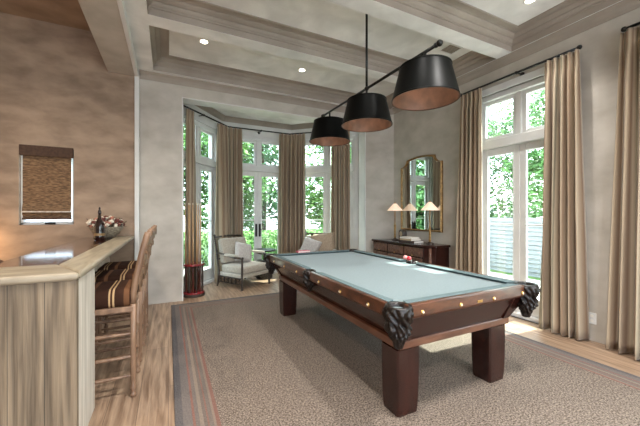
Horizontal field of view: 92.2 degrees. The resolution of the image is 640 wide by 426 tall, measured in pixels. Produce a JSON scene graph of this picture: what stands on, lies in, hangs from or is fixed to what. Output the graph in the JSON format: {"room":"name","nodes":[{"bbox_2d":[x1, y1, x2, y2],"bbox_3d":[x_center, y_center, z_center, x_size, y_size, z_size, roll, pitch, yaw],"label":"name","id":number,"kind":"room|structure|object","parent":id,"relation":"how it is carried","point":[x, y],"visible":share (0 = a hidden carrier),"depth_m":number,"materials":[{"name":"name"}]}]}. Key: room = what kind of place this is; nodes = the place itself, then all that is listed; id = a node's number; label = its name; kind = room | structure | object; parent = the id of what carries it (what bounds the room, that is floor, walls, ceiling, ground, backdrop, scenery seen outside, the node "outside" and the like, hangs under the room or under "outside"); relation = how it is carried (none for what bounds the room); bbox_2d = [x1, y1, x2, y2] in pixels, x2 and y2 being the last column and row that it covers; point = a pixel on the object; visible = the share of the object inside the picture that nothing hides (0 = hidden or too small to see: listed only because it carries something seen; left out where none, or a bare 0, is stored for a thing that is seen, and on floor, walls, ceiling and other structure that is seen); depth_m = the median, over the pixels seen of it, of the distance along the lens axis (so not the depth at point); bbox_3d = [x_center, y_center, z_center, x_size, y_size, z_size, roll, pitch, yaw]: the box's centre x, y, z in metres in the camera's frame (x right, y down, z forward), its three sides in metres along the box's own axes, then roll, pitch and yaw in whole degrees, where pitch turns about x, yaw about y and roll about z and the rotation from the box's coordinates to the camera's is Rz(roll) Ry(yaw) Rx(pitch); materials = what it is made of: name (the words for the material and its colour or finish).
{"room":"games hall","nodes":[
{"label":"games hall","id":0,"kind":"room"},
{"bbox_2d":[0,0,90,30],"bbox_3d":[-2.164,-2.570,0.081,2.990,0.120,8.860,0,0,-26],"label":"ceiling","id":1,"kind":"structure","parent":0,"point":[69,13],"depth_m":3.84,"materials":[{"name":"beige paint"}]},
{"bbox_2d":[0,12,343,304],"bbox_3d":[-2.175,-0.640,4.881,6.820,4.000,0.240,0,0,-26],"label":"wall","id":2,"kind":"structure","parent":0,"point":[57,89],"depth_m":4.27,"materials":[{"name":"beige paint"}]},
{"bbox_2d":[21,155,73,224],"bbox_3d":[-3.640,-0.347,4.156,0.560,1.005,0.165,0,0,-26],"label":"window","id":3,"kind":"structure","parent":2,"relation":"in","point":[44,221],"depth_m":4.13,"materials":[{"name":"white paint"}]},
{"bbox_2d":[19,144,73,219],"bbox_3d":[-3.589,-0.395,4.053,0.550,0.960,0.066,0,0,-26],"label":"blind","id":4,"kind":"object","parent":3,"relation":"attached to","point":[47,170],"visible":1,"depth_m":4.06,"materials":[{"name":"brown wicker"}]},
{"bbox_2d":[78,0,133,75],"bbox_3d":[-0.932,-2.265,0.555,0.340,0.550,8.620,0,0,-26],"label":"trim","id":5,"kind":"structure","parent":2,"relation":"attached to","point":[103,18],"depth_m":3.41,"materials":[{"name":"paint"}]},
{"bbox_2d":[117,0,137,76],"bbox_3d":[-0.759,-2.118,0.618,0.045,0.285,8.580,0,0,-26],"label":"trim","id":6,"kind":"structure","parent":2,"relation":"attached to","point":[121,5],"depth_m":3.43,"materials":[{"name":"white paint"}]},
{"bbox_2d":[134,70,138,260],"bbox_3d":[-2.667,-0.375,4.488,0.060,3.470,0.070,0,0,-26],"label":"trim","id":7,"kind":"structure","parent":2,"relation":"attached to","point":[136,79],"depth_m":4.46,"materials":[{"name":"white paint"}]},
{"bbox_2d":[182,97,365,300],"bbox_3d":[-0.652,-0.217,5.631,3.426,3.154,0.244,0,0,-26],"label":"trim","id":8,"kind":"structure","parent":2,"relation":"attached to","point":[362,135],"depth_m":5.79,"materials":[{"name":"white paint"}]},
{"bbox_2d":[183,103,222,130],"bbox_3d":[-2.270,-0.330,5.691,0.220,3.380,1.508,0,0,12],"label":"wall","id":9,"kind":"structure","parent":0,"point":[204,120],"depth_m":5.70,"materials":[{"name":"white paint"}]},
{"bbox_2d":[183,114,216,291],"bbox_3d":[-2.275,-0.150,5.692,0.170,3.020,1.148,0,0,12],"label":"window","id":10,"kind":"structure","parent":9,"relation":"in","point":[208,164],"depth_m":6.03,"materials":[{"name":"white paint"}]},
{"bbox_2d":[223,121,291,139],"bbox_3d":[-1.382,-0.330,6.823,1.560,3.380,0.220,0,0,-26],"label":"wall","id":11,"kind":"structure","parent":0,"point":[252,133],"depth_m":6.73,"materials":[{"name":"white paint"}]},
{"bbox_2d":[183,105,310,134],"bbox_3d":[-1.021,-1.750,6.242,3.245,0.060,1.140,0,0,-26],"label":"curtain rod","id":12,"kind":"object","parent":11,"relation":"attached to","point":[183,105],"visible":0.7,"depth_m":6.35,"materials":[{"name":"black metal"}]},
{"bbox_2d":[184,108,195,290],"bbox_3d":[-2.178,-0.195,5.156,0.116,3.070,0.200,0,0,20],"label":"curtain","id":13,"kind":"object","parent":12,"relation":"hanging from","point":[190,161],"visible":0.77,"depth_m":5.12,"materials":[{"name":"fabric"}]},
{"bbox_2d":[214,123,242,282],"bbox_3d":[-1.832,-0.195,6.155,0.228,3.070,0.600,0,0,40],"label":"curtain","id":14,"kind":"object","parent":12,"relation":"hanging from","point":[229,149],"visible":0.69,"depth_m":6.15,"materials":[{"name":"fabric"}]},
{"bbox_2d":[278,133,305,273],"bbox_3d":[-0.614,-0.195,6.758,0.621,3.071,0.223,0,0,4],"label":"curtain","id":15,"kind":"object","parent":12,"relation":"hanging from","point":[292,174],"visible":0.76,"depth_m":6.75,"materials":[{"name":"fabric"}]},
{"bbox_2d":[331,131,350,249],"bbox_3d":[0.433,-0.195,6.506,0.422,3.070,0.126,0,0,17],"label":"curtain","id":16,"kind":"object","parent":12,"relation":"hanging from","point":[340,155],"visible":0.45,"depth_m":6.51,"materials":[{"name":"fabric"}]},
{"bbox_2d":[242,136,278,273],"bbox_3d":[-1.383,-0.150,6.824,1.180,3.020,0.178,0,0,-26],"label":"window","id":17,"kind":"structure","parent":11,"relation":"in","point":[258,170],"depth_m":6.80,"materials":[{"name":"white paint"}]},
{"bbox_2d":[214,108,312,124],"bbox_3d":[-0.969,-2.070,6.391,3.920,0.140,1.400,0,0,-26],"label":"ceiling","id":18,"kind":"structure","parent":0,"point":[225,112],"depth_m":6.45,"materials":[{"name":"paint"}]},
{"bbox_2d":[292,128,358,249],"bbox_3d":[0.160,-0.330,6.901,1.680,3.380,0.220,0,0,19],"label":"wall","id":19,"kind":"structure","parent":0,"point":[356,134],"depth_m":6.58,"materials":[{"name":"white paint"}]},
{"bbox_2d":[195,105,313,129],"bbox_3d":[-0.948,-1.950,6.236,3.580,0.100,1.217,0,0,-26],"label":"trim","id":20,"kind":"structure","parent":19,"relation":"attached to","point":[210,110],"depth_m":6.63,"materials":[{"name":"beige wood"}]},
{"bbox_2d":[305,136,354,248],"bbox_3d":[0.162,-0.150,6.906,1.320,3.020,0.170,0,0,19],"label":"window","id":21,"kind":"structure","parent":19,"relation":"in","point":[324,170],"depth_m":6.86,"materials":[{"name":"white paint"}]},
{"bbox_2d":[88,273,639,425],"bbox_3d":[-0.303,1.420,1.857,7.900,0.120,10.800,0,0,-26],"label":"floor","id":22,"kind":"structure","parent":0,"point":[153,403],"depth_m":2.86,"materials":[{"name":"brown wood"}]},
{"bbox_2d":[0,236,133,425],"bbox_3d":[-3.055,0.845,2.586,2.310,1.030,3.092,0,0,-26],"label":"bar counter","id":23,"kind":"object","parent":22,"relation":"on","point":[47,296],"depth_m":1.69,"materials":[{"name":"brown wood"}]},
{"bbox_2d":[93,207,105,239],"bbox_3d":[-2.751,0.131,3.845,0.124,0.410,0.124,0,0,-26],"label":"bottle","id":24,"kind":"object","parent":23,"relation":"on","point":[99,227],"visible":0.98,"depth_m":3.81,"materials":[{"name":"black glass"}]},
{"bbox_2d":[86,216,125,237],"bbox_3d":[-2.864,0.184,4.128,0.457,0.302,0.442,0,0,18],"label":"flower basket","id":25,"kind":"object","parent":23,"relation":"on","point":[112,231],"visible":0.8,"depth_m":4.05,"materials":[{"name":"wicker"}]},
{"bbox_2d":[95,229,152,396],"bbox_3d":[-1.609,0.751,2.384,0.545,1.219,0.430,0,0,-26],"label":"bar stool","id":26,"kind":"object","parent":22,"relation":"on","point":[119,296],"visible":0.53,"depth_m":2.27,"materials":[{"name":"wood"}]},
{"bbox_2d":[95,279,138,309],"bbox_3d":[-1.656,0.625,2.361,0.440,0.140,0.430,0,0,-26],"label":"seat cushion","id":27,"kind":"object","parent":26,"relation":"on","point":[119,294],"depth_m":2.24,"materials":[{"name":"fabric"}]},
{"bbox_2d":[95,227,154,362],"bbox_3d":[-1.868,0.751,2.909,0.545,1.219,0.430,0,0,-26],"label":"bar stool","id":28,"kind":"object","parent":22,"relation":"on","point":[119,274],"visible":0.34,"depth_m":2.80,"materials":[{"name":"brown wood"}]},
{"bbox_2d":[95,268,143,281],"bbox_3d":[-1.915,0.625,2.886,0.440,0.140,0.430,0,0,-26],"label":"seat cushion","id":29,"kind":"object","parent":28,"relation":"on","point":[119,274],"depth_m":2.78,"materials":[{"name":"fabric"}]},
{"bbox_2d":[97,225,156,345],"bbox_3d":[-2.127,0.751,3.433,0.545,1.219,0.430,0,0,-26],"label":"bar stool","id":30,"kind":"object","parent":22,"relation":"on","point":[121,264],"visible":0.4,"depth_m":3.33,"materials":[{"name":"brown wood"}]},
{"bbox_2d":[97,260,136,270],"bbox_3d":[-2.174,0.625,3.410,0.440,0.140,0.430,0,0,-26],"label":"seat cushion","id":31,"kind":"object","parent":30,"relation":"on","point":[121,264],"depth_m":3.27,"materials":[{"name":"fabric"}]},
{"bbox_2d":[183,261,204,297],"bbox_3d":[-2.078,1.075,5.080,0.344,0.570,0.344,0,0,-26],"label":"cue rack","id":32,"kind":"object","parent":22,"relation":"on","point":[188,294],"visible":0.84,"depth_m":4.98,"materials":[{"name":"red wood"}]},
{"bbox_2d":[185,208,186,291],"bbox_3d":[-2.177,0.562,4.997,0.029,1.450,0.029,-1,0,-26],"label":"billiard cue","id":33,"kind":"object","parent":32,"relation":"in","point":[185,208],"visible":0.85,"depth_m":4.99,"materials":[{"name":"brown wood"}]},
{"bbox_2d":[188,203,190,291],"bbox_3d":[-2.110,0.562,4.969,0.029,1.450,0.029,-1,0,-26],"label":"billiard cue","id":34,"kind":"object","parent":32,"relation":"in","point":[188,203],"visible":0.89,"depth_m":4.96,"materials":[{"name":"brown wood"}]},
{"bbox_2d":[189,203,190,285],"bbox_3d":[-2.158,0.562,5.107,0.029,1.450,0.029,0,0,-26],"label":"billiard cue","id":35,"kind":"object","parent":32,"relation":"in","point":[189,203],"visible":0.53,"depth_m":5.10,"materials":[{"name":"brown wood"}]},
{"bbox_2d":[192,203,193,292],"bbox_3d":[-2.053,0.562,4.975,0.029,1.450,0.029,0,0,-26],"label":"billiard cue","id":36,"kind":"object","parent":32,"relation":"in","point":[192,203],"visible":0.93,"depth_m":4.97,"materials":[{"name":"brown wood"}]},
{"bbox_2d":[196,203,197,291],"bbox_3d":[-2.004,0.562,5.010,0.029,1.450,0.029,0,0,-26],"label":"billiard cue","id":37,"kind":"object","parent":32,"relation":"in","point":[196,203],"visible":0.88,"depth_m":5.00,"materials":[{"name":"brown wood"}]},
{"bbox_2d":[198,203,198,289],"bbox_3d":[-2.038,0.562,5.156,0.029,1.450,0.029,1,0,-26],"label":"billiard cue","id":38,"kind":"object","parent":32,"relation":"on","point":[198,203],"visible":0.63,"depth_m":5.15,"materials":[{"name":"brown wood"}]},
{"bbox_2d":[199,203,200,290],"bbox_3d":[-1.972,0.562,5.071,0.029,1.450,0.029,1,0,-26],"label":"billiard cue","id":39,"kind":"object","parent":32,"relation":"in","point":[200,203],"visible":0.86,"depth_m":5.06,"materials":[{"name":"brown wood"}]},
{"bbox_2d":[213,234,269,290],"bbox_3d":[-1.493,0.883,5.874,0.829,0.963,0.750,0,0,34],"label":"armchair","id":40,"kind":"object","parent":22,"relation":"on","point":[239,270],"visible":0.72,"depth_m":5.72,"materials":[{"name":"beige fabric"}]},
{"bbox_2d":[218,237,245,263],"bbox_3d":[-1.685,0.715,6.003,0.206,0.472,0.610,0,0,34],"label":"cushion","id":41,"kind":"object","parent":40,"relation":"on","point":[226,245],"depth_m":5.82,"materials":[{"name":"fabric"}]},
{"bbox_2d":[235,241,250,261],"bbox_3d":[-1.477,0.760,5.936,0.202,0.449,0.482,0,0,34],"label":"throw pillow","id":42,"kind":"object","parent":40,"relation":"on","point":[243,250],"visible":0.88,"depth_m":5.86,"materials":[{"name":"grey fabric"}]},
{"bbox_2d":[222,261,266,274],"bbox_3d":[-1.411,1.020,5.819,0.600,0.140,0.640,0,0,34],"label":"seat cushion","id":43,"kind":"object","parent":40,"relation":"on","point":[253,267],"depth_m":5.63,"materials":[{"name":"fabric"}]},
{"bbox_2d":[253,248,275,279],"bbox_3d":[-1.165,1.060,6.428,0.500,0.600,0.500,0,0,-26],"label":"side table","id":44,"kind":"object","parent":22,"relation":"on","point":[261,249],"visible":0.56,"depth_m":6.34,"materials":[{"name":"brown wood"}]},
{"bbox_2d":[298,231,336,250],"bbox_3d":[-0.035,0.883,6.366,0.750,0.963,0.829,0,0,9],"label":"armchair","id":45,"kind":"object","parent":22,"relation":"on","point":[307,234],"visible":0.06,"depth_m":6.74,"materials":[{"name":"beige fabric"}]},
{"bbox_2d":[300,236,321,251],"bbox_3d":[-0.196,0.700,6.312,0.481,0.451,0.200,0,0,9],"label":"throw pillow","id":46,"kind":"object","parent":45,"relation":"on","point":[310,244],"visible":0.7,"depth_m":6.26,"materials":[{"name":"grey fabric"}]},
{"bbox_2d":[311,232,335,250],"bbox_3d":[0.072,0.650,6.400,0.553,0.511,0.216,0,0,9],"label":"throw pillow","id":47,"kind":"object","parent":45,"relation":"on","point":[327,239],"visible":0.7,"depth_m":6.35,"materials":[{"name":"beige fabric"}]},
{"bbox_2d":[171,290,639,425],"bbox_3d":[0.627,1.353,2.707,3.440,0.012,5.700,0,0,-26],"label":"area rug","id":48,"kind":"object","parent":22,"relation":"on","point":[238,361],"visible":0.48,"depth_m":2.51,"materials":[{"name":"carpet"}]},
{"bbox_2d":[265,249,540,417],"bbox_3d":[0.490,0.956,3.341,1.501,0.783,2.776,0,0,-26],"label":"pool table","id":49,"kind":"object","parent":48,"relation":"on","point":[407,305],"visible":1,"depth_m":2.42,"materials":[{"name":"wood"}]},
{"bbox_2d":[273,255,310,268],"bbox_3d":[-0.353,0.578,3.645,0.074,0.028,1.108,0,0,-26],"label":"cushion","id":50,"kind":"object","parent":49,"relation":"on","point":[279,257],"depth_m":3.52,"materials":[{"name":"fabric"}]},
{"bbox_2d":[296,250,309,252],"bbox_3d":[-0.241,0.551,4.420,0.200,0.022,0.070,0,0,-32],"label":"notebook","id":51,"kind":"object","parent":49,"relation":"on","point":[300,251],"visible":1,"depth_m":4.39,"materials":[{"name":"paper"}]},
{"bbox_2d":[277,250,348,255],"bbox_3d":[-0.059,0.578,4.457,1.158,0.028,0.074,0,0,-26],"label":"cushion","id":52,"kind":"object","parent":49,"relation":"on","point":[331,251],"depth_m":4.42,"materials":[{"name":"fabric"}]},
{"bbox_2d":[315,272,392,301],"bbox_3d":[0.223,0.578,2.479,0.074,0.028,1.108,0,0,-26],"label":"cushion","id":53,"kind":"object","parent":49,"relation":"on","point":[358,288],"depth_m":2.33,"materials":[{"name":"fabric"}]},
{"bbox_2d":[354,250,405,261],"bbox_3d":[0.765,0.578,4.197,0.074,0.028,1.108,0,0,-26],"label":"cushion","id":54,"kind":"object","parent":49,"relation":"on","point":[395,259],"depth_m":4.10,"materials":[{"name":"fabric"}]},
{"bbox_2d":[403,283,518,302],"bbox_3d":[1.046,0.578,2.219,1.158,0.028,0.074,0,0,-26],"label":"cushion","id":55,"kind":"object","parent":49,"relation":"on","point":[446,295],"depth_m":2.16,"materials":[{"name":"fabric"}]},
{"bbox_2d":[415,262,514,283],"bbox_3d":[1.340,0.578,3.031,0.074,0.028,1.108,0,0,-26],"label":"cushion","id":56,"kind":"object","parent":49,"relation":"on","point":[488,278],"depth_m":2.92,"materials":[{"name":"fabric"}]},
{"bbox_2d":[372,239,450,266],"bbox_3d":[1.546,0.935,5.500,0.450,0.850,1.536,0,0,-26],"label":"sideboard","id":57,"kind":"object","parent":22,"relation":"on","point":[435,254],"visible":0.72,"depth_m":5.03,"materials":[{"name":"brown wood"}]},
{"bbox_2d":[387,204,402,239],"bbox_3d":[1.417,0.152,5.818,0.292,0.715,0.292,0,0,-26],"label":"table lamp","id":58,"kind":"object","parent":57,"relation":"on","point":[394,207],"visible":0.98,"depth_m":5.77,"materials":[{"name":"beige fabric"}]},
{"bbox_2d":[399,229,406,239],"bbox_3d":[1.530,0.406,5.707,0.083,0.208,0.168,0,0,-15],"label":"mantel clock","id":59,"kind":"object","parent":57,"relation":"on","point":[402,232],"visible":0.79,"depth_m":5.66,"materials":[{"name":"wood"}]},
{"bbox_2d":[399,240,423,242],"bbox_3d":[1.593,0.492,5.358,0.240,0.035,0.340,0,0,-29],"label":"book","id":60,"kind":"object","parent":57,"relation":"on","point":[405,241],"visible":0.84,"depth_m":5.25,"materials":[{"name":"paper"}]},
{"bbox_2d":[400,238,420,240],"bbox_3d":[1.580,0.460,5.385,0.220,0.030,0.300,0,0,-23],"label":"book","id":61,"kind":"object","parent":60,"relation":"on","point":[400,238],"visible":0.84,"depth_m":5.27,"materials":[{"name":"beige paper"}]},
{"bbox_2d":[400,236,419,238],"bbox_3d":[1.571,0.432,5.403,0.200,0.025,0.270,0,0,-31],"label":"book","id":62,"kind":"object","parent":61,"relation":"on","point":[404,237],"visible":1,"depth_m":5.32,"materials":[{"name":"white paper"}]},
{"bbox_2d":[421,201,438,243],"bbox_3d":[1.809,0.152,5.069,0.292,0.715,0.292,0,0,-26],"label":"table lamp","id":63,"kind":"object","parent":57,"relation":"on","point":[429,206],"visible":1,"depth_m":5.03,"materials":[{"name":"beige fabric"}]},
{"bbox_2d":[169,0,564,95],"bbox_3d":[1.284,-2.300,1.782,4.700,0.120,8.860,0,0,-26],"label":"ceiling","id":64,"kind":"structure","parent":0,"point":[322,17],"depth_m":3.95,"materials":[{"name":"paint"}]},
{"bbox_2d":[199,39,208,44],"bbox_3d":[-1.515,-2.236,4.023,0.132,0.007,0.132,0,0,-26],"label":"recessed light","id":65,"kind":"object","parent":64,"relation":"in","point":[202,41],"visible":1,"depth_m":4.02,"materials":[{"name":"white paint"}]},
{"bbox_2d":[309,14,460,145],"bbox_3d":[0.501,-1.589,3.322,0.544,1.299,2.229,0,0,-26],"label":"pendant","id":66,"kind":"object","parent":64,"relation":"hanging from","point":[424,82],"visible":0.98,"depth_m":2.82,"materials":[{"name":"black metal"}]},
{"bbox_2d":[439,43,462,54],"bbox_3d":[1.784,-2.235,4.204,0.240,0.008,0.200,0,0,-26],"label":"ceiling vent","id":67,"kind":"object","parent":64,"relation":"in","point":[450,48],"visible":1,"depth_m":4.21,"materials":[{"name":"beige metal"}]},
{"bbox_2d":[523,0,535,4],"bbox_3d":[2.213,-2.236,3.244,0.132,0.007,0.132,0,0,-26],"label":"recessed light","id":68,"kind":"object","parent":64,"relation":"in","point":[525,2],"visible":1,"depth_m":3.27,"materials":[{"name":"white paint"}]},
{"bbox_2d":[366,115,393,252],"bbox_3d":[1.243,-0.375,6.373,0.630,3.470,0.590,0,0,-26],"label":"wall","id":69,"kind":"structure","parent":0,"point":[379,144],"depth_m":6.22,"materials":[{"name":"paint"}]},
{"bbox_2d":[149,25,393,107],"bbox_3d":[-0.290,-2.155,4.847,4.148,0.168,1.188,0,0,-26],"label":"trim","id":70,"kind":"structure","parent":69,"relation":"attached to","point":[159,37],"depth_m":4.89,"materials":[{"name":"beige wood"}]},
{"bbox_2d":[394,7,639,344],"bbox_3d":[3.385,-0.590,2.563,0.240,4.100,8.400,0,0,-26],"label":"wall","id":71,"kind":"structure","parent":0,"point":[434,131],"depth_m":3.30,"materials":[{"name":"paint"}]},
{"bbox_2d":[146,0,494,77],"bbox_3d":[0.290,-2.155,3.672,4.148,0.168,1.008,0,0,-26],"label":"ceiling beam","id":72,"kind":"structure","parent":71,"relation":"attached to","point":[199,13],"depth_m":3.78,"materials":[{"name":"beige wood"}]},
{"bbox_2d":[124,0,621,107],"bbox_3d":[1.241,-2.155,1.627,4.435,0.170,8.620,0,0,-26],"label":"trim","id":73,"kind":"structure","parent":71,"relation":"attached to","point":[139,20],"depth_m":3.61,"materials":[{"name":"paint"}]},
{"bbox_2d":[139,0,639,114],"bbox_3d":[1.247,-2.020,1.630,4.420,0.100,8.620,0,0,-26],"label":"trim","id":74,"kind":"structure","parent":71,"relation":"attached to","point":[622,7],"depth_m":4.39,"materials":[{"name":"beige wood"}]},
{"bbox_2d":[401,154,442,232],"bbox_3d":[1.781,-0.350,5.490,0.044,1.340,0.990,0,0,-26],"label":"wall mirror","id":75,"kind":"object","parent":71,"relation":"attached to","point":[421,176],"visible":0.99,"depth_m":5.46,"materials":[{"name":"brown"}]},
{"bbox_2d":[374,0,620,51],"bbox_3d":[1.113,-2.155,2.005,4.148,0.168,2.308,0,0,-26],"label":"trim","id":76,"kind":"structure","parent":71,"relation":"attached to","point":[456,15],"depth_m":3.45,"materials":[{"name":"beige wood"}]},
{"bbox_2d":[482,67,543,97],"bbox_3d":[2.546,-0.195,4.005,0.048,3.110,1.350,0,0,-26],"label":"trim","id":77,"kind":"structure","parent":71,"relation":"attached to","point":[537,73],"depth_m":4.00,"materials":[{"name":"white paint"}]},
{"bbox_2d":[482,76,544,323],"bbox_3d":[2.644,-0.150,4.054,0.170,3.020,1.170,0,0,-26],"label":"window","id":78,"kind":"structure","parent":71,"relation":"in","point":[522,139],"depth_m":4.05,"materials":[{"name":"white paint"}]},
{"bbox_2d":[460,45,581,96],"bbox_3d":[2.478,-1.765,3.966,0.145,0.060,1.532,0,0,-26],"label":"curtain rod","id":79,"kind":"object","parent":71,"relation":"attached to","point":[578,46],"visible":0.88,"depth_m":3.81,"materials":[{"name":"black metal"}]},
{"bbox_2d":[456,88,482,273],"bbox_3d":[2.170,-0.203,4.455,0.149,3.085,0.422,0,0,-26],"label":"curtain","id":80,"kind":"object","parent":79,"relation":"hanging from","point":[469,225],"visible":0.8,"depth_m":4.41,"materials":[{"name":"fabric"}]},
{"bbox_2d":[538,49,589,339],"bbox_3d":[2.691,-0.203,3.427,0.187,3.085,0.439,0,0,-26],"label":"curtain","id":81,"kind":"object","parent":79,"relation":"hanging from","point":[563,302],"visible":1,"depth_m":3.38,"materials":[{"name":"fabric"}]},
{"bbox_2d":[589,312,596,324],"bbox_3d":[2.893,1.120,3.279,0.010,0.120,0.080,0,0,-26],"label":"wall outlet","id":82,"kind":"object","parent":71,"relation":"attached to","point":[592,316],"visible":0.84,"depth_m":3.27,"materials":[{"name":"white plastic"}]},
{"bbox_2d":[621,21,639,31],"bbox_3d":[3.531,-1.765,1.832,0.145,0.060,2.612,0,0,-26],"label":"curtain rod","id":83,"kind":"object","parent":71,"relation":"attached to","point":[623,29],"visible":0.97,"depth_m":2.92,"materials":[{"name":"black metal"}]},
{"bbox_2d":[606,26,639,359],"bbox_3d":[3.019,-0.203,2.725,0.202,3.085,0.743,0,0,-30],"label":"curtain","id":84,"kind":"object","parent":83,"relation":"hanging from","point":[623,310],"visible":1,"depth_m":2.93,"materials":[{"name":"fabric"}]},
{"label":"outside","id":85,"kind":"structure","parent":0,"visible":0},
{"bbox_2d":[184,229,539,280],"bbox_3d":[0.489,1.520,8.047,36.000,0.080,38.000,0,0,-26],"label":"garden","id":86,"kind":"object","parent":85,"point":[206,251],"depth_m":8.94,"materials":[{"name":"green plant"}]},
{"bbox_2d":[183,124,275,239],"bbox_3d":[-3.468,-1.622,10.539,3.926,6.210,3.957,0,0,-26],"label":"tree","id":87,"kind":"object","parent":86,"relation":"on","point":[248,184],"visible":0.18,"depth_m":10.33,"materials":[{"name":"green plant"}]},
{"bbox_2d":[184,228,322,263],"bbox_3d":[-2.306,1.001,9.178,9.087,1.046,0.813,0,0,-26],"label":"hedge","id":88,"kind":"object","parent":86,"relation":"on","point":[204,241],"visible":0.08,"depth_m":9.24,"materials":[{"name":"green plant"}]},
{"bbox_2d":[243,143,317,247],"bbox_3d":[-2.227,-2.104,12.319,4.340,7.175,4.292,0,0,-22],"label":"tree","id":89,"kind":"object","parent":86,"relation":"on","point":[266,152],"visible":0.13,"depth_m":11.53,"materials":[{"name":"green plant"}]},
{"bbox_2d":[268,143,350,230],"bbox_3d":[0.195,-1.597,11.750,4.061,6.160,4.042,0,0,-26],"label":"tree","id":90,"kind":"object","parent":86,"relation":"on","point":[314,199],"visible":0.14,"depth_m":11.15,"materials":[{"name":"green plant"}]},
{"bbox_2d":[488,108,532,225],"bbox_3d":[7.212,-2.128,14.756,5.013,7.357,4.813,0,0,-26],"label":"tree","id":91,"kind":"object","parent":86,"relation":"on","point":[499,169],"visible":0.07,"depth_m":14.38,"materials":[{"name":"green plant"}]},
{"bbox_2d":[489,217,542,277],"bbox_3d":[6.064,0.800,5.000,0.100,1.360,11.600,0,0,-26],"label":"fence","id":92,"kind":"object","parent":86,"relation":"on","point":[500,236],"visible":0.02,"depth_m":7.66,"materials":[{"name":"white"}]},
{"bbox_2d":[488,88,544,222],"bbox_3d":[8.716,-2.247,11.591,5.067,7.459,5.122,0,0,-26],"label":"tree","id":93,"kind":"object","parent":86,"relation":"on","point":[538,158],"visible":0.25,"depth_m":11.59,"materials":[{"name":"green plant"}]},
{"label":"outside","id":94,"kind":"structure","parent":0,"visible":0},
{"bbox_2d":[203,267,539,299],"bbox_3d":[1.451,1.450,3.838,8.000,0.060,11.600,0,0,-26],"label":"terrace","id":95,"kind":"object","parent":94,"point":[490,273],"depth_m":6.89,"materials":[{"name":"white stone"}]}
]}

